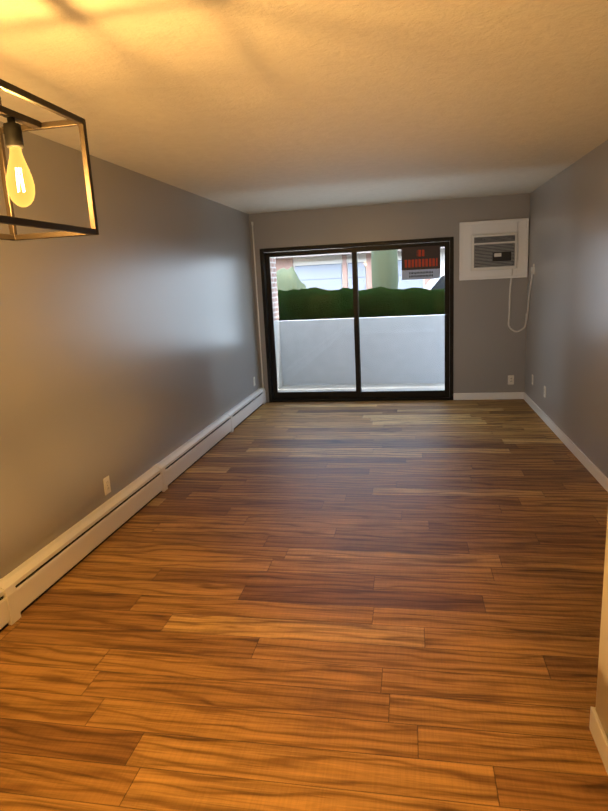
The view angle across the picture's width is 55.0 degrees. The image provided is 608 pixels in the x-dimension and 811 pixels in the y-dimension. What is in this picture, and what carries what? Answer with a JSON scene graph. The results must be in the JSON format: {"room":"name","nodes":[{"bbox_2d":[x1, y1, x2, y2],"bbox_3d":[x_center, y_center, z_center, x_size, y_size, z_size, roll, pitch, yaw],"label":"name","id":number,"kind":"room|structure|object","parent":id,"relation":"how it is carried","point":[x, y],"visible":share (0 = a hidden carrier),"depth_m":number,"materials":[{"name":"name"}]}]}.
{"room":"empty living room","nodes":[
{"label":"empty living room","id":0,"kind":"room"},
{"bbox_2d":[0,121,259,578],"bbox_3d":[-1.545,-0.233,3.185,0.150,2.440,9.640,-1,12,11],"label":"wall","id":1,"kind":"structure","parent":0,"point":[128,347],"depth_m":3.93,"materials":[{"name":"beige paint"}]},
{"bbox_2d":[103,475,110,494],"bbox_3d":[-1.318,0.535,3.915,0.009,0.116,0.072,-1,12,11],"label":"electrical outlet","id":2,"kind":"object","parent":1,"relation":"attached to","point":[107,487],"visible":1,"depth_m":3.91,"materials":[{"name":"beige plastic"}]},
{"bbox_2d":[0,387,265,631],"bbox_3d":[-1.376,0.855,3.399,0.078,0.209,9.305,-1,12,11],"label":"baseboard heater","id":3,"kind":"object","parent":1,"relation":"attached to","point":[28,583],"visible":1,"depth_m":3.74,"materials":[{"name":"white metal"}]},
{"bbox_2d":[0,399,607,810],"bbox_3d":[0.259,0.987,3.124,3.690,0.100,9.640,-1,12,11],"label":"floor","id":4,"kind":"structure","parent":0,"point":[368,605],"depth_m":2.68,"materials":[{"name":"wood"}]},
{"bbox_2d":[251,222,263,388],"bbox_3d":[-0.596,-1.179,7.629,0.025,2.340,0.026,-1,12,11],"label":"riser pipe","id":5,"kind":"object","parent":4,"relation":"on","point":[257,305],"visible":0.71,"depth_m":7.59,"materials":[{"name":"white paint"}]},
{"bbox_2d":[589,707,607,773],"bbox_3d":[0.670,1.485,0.241,0.019,0.088,3.733,-1,12,11],"label":"baseboard","id":6,"kind":"structure","parent":4,"relation":"on","point":[600,738],"depth_m":1.93,"materials":[{"name":"white paint"}]},
{"bbox_2d":[595,513,607,737],"bbox_3d":[1.050,0.348,-0.167,0.910,2.440,3.870,-1,12,11],"label":"wall block","id":7,"kind":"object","parent":4,"relation":"on","point":[601,708],"depth_m":1.91,"materials":[{"name":"beige paint"}]},
{"bbox_2d":[0,0,607,213],"bbox_3d":[0.131,-1.494,2.595,3.690,0.100,9.640,-1,12,11],"label":"ceiling","id":8,"kind":"structure","parent":0,"point":[255,106],"depth_m":2.72,"materials":[{"name":"paint"}]},
{"bbox_2d":[0,79,98,240],"bbox_3d":[-0.837,-0.748,1.253,0.282,0.698,0.876,-1,12,11],"label":"pendant light","id":9,"kind":"object","parent":8,"relation":"hanging from","point":[18,183],"visible":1,"depth_m":1.58,"materials":[{"name":"brown metal"}]},
{"bbox_2d":[248,193,529,401],"bbox_3d":[1.035,-1.269,7.418,3.390,2.440,0.150,-1,12,11],"label":"wall","id":10,"kind":"structure","parent":0,"point":[489,350],"depth_m":7.19,"materials":[{"name":"beige paint"}]},
{"bbox_2d":[259,237,453,401],"bbox_3d":[0.677,-1.048,7.510,2.410,2.005,0.145,-1,12,11],"label":"sliding door","id":11,"kind":"structure","parent":10,"relation":"in","point":[420,259],"depth_m":7.44,"materials":[{"name":"glass"}]},
{"bbox_2d":[453,392,522,399],"bbox_3d":[2.309,-0.117,7.353,0.830,0.088,0.016,-1,12,11],"label":"baseboard","id":12,"kind":"structure","parent":10,"relation":"attached to","point":[500,395],"depth_m":7.35,"materials":[{"name":"white paint"}]},
{"bbox_2d":[459,218,534,331],"bbox_3d":[2.249,-1.499,6.866,0.796,1.330,0.380,-1,12,11],"label":"air conditioner","id":13,"kind":"object","parent":10,"relation":"in","point":[493,249],"visible":1,"depth_m":6.94,"materials":[{"name":"white paint"}]},
{"bbox_2d":[508,375,513,384],"bbox_3d":[2.572,-0.318,7.264,0.072,0.116,0.009,-1,12,11],"label":"electrical outlet","id":14,"kind":"object","parent":10,"relation":"attached to","point":[510,379],"visible":1,"depth_m":7.26,"materials":[{"name":"beige plastic"}]},
{"bbox_2d":[525,140,607,477],"bbox_3d":[2.277,-0.688,4.393,0.150,2.440,5.770,-1,12,11],"label":"wall","id":15,"kind":"structure","parent":0,"point":[566,364],"depth_m":5.04,"materials":[{"name":"beige paint"}]},
{"bbox_2d":[523,392,607,491],"bbox_3d":[2.242,0.477,4.581,0.016,0.088,5.620,-1,12,11],"label":"baseboard","id":16,"kind":"structure","parent":15,"relation":"attached to","point":[588,464],"depth_m":5.09,"materials":[{"name":"white paint"}]},
{"label":"outside","id":17,"kind":"structure","parent":0,"visible":0},
{"bbox_3d":[8.096,-7.396,41.185,85.000,0.200,69.850,-1,12,11],"label":"ground","id":18,"kind":"structure","parent":17,"visible":0},
{"bbox_2d":[269,252,284,388],"bbox_3d":[-0.629,-1.370,8.483,0.210,2.540,1.350,-1,12,11],"label":"wall","id":19,"kind":"structure","parent":18,"relation":"on","point":[277,328],"depth_m":9.08,"materials":[{"name":"white brick"}]},
{"bbox_2d":[276,266,306,290],"bbox_3d":[-0.334,-3.044,17.605,1.442,2.253,1.111,-1,12,11],"label":"bush","id":20,"kind":"object","parent":18,"relation":"on","point":[283,283],"depth_m":17.18,"materials":[{"name":"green plant"}]},
{"bbox_2d":[276,247,444,290],"bbox_3d":[6.063,-7.233,24.862,25.600,6.490,9.200,-1,12,11],"label":"building","id":21,"kind":"structure","parent":18,"relation":"on","point":[313,278],"depth_m":22.02,"materials":[{"name":"grey paint"}]},
{"bbox_2d":[277,291,444,385],"bbox_3d":[1.660,-1.560,8.820,4.590,2.540,0.150,-1,12,11],"label":"wall","id":22,"kind":"structure","parent":18,"relation":"on","point":[394,331],"depth_m":9.04,"materials":[{"name":"grey concrete"}]},
{"bbox_2d":[277,286,444,320],"bbox_3d":[1.733,-1.271,9.762,9.100,1.575,1.317,-1,12,11],"label":"hedge","id":23,"kind":"object","parent":18,"relation":"on","point":[394,304],"depth_m":9.36,"materials":[{"name":"green plant"}]},
{"bbox_2d":[278,383,444,391],"bbox_3d":[1.618,-0.177,8.345,4.230,0.040,1.370,-1,12,11],"label":"patio floor","id":24,"kind":"structure","parent":18,"relation":"on","point":[393,387],"depth_m":8.87,"materials":[{"name":"grey concrete"}]},
{"bbox_2d":[371,250,398,288],"bbox_3d":[1.799,-3.140,13.030,0.597,3.857,0.602,-1,12,11],"label":"tree","id":25,"kind":"object","parent":18,"relation":"on","point":[387,269],"depth_m":12.82,"materials":[{"name":"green plant"}]},
{"bbox_2d":[424,272,444,289],"bbox_3d":[4.728,-2.954,16.579,4.400,1.720,1.820,-1,12,11],"label":"car","id":26,"kind":"object","parent":18,"relation":"on","point":[440,284],"depth_m":15.78,"materials":[{"name":"grey paint"}]}
]}

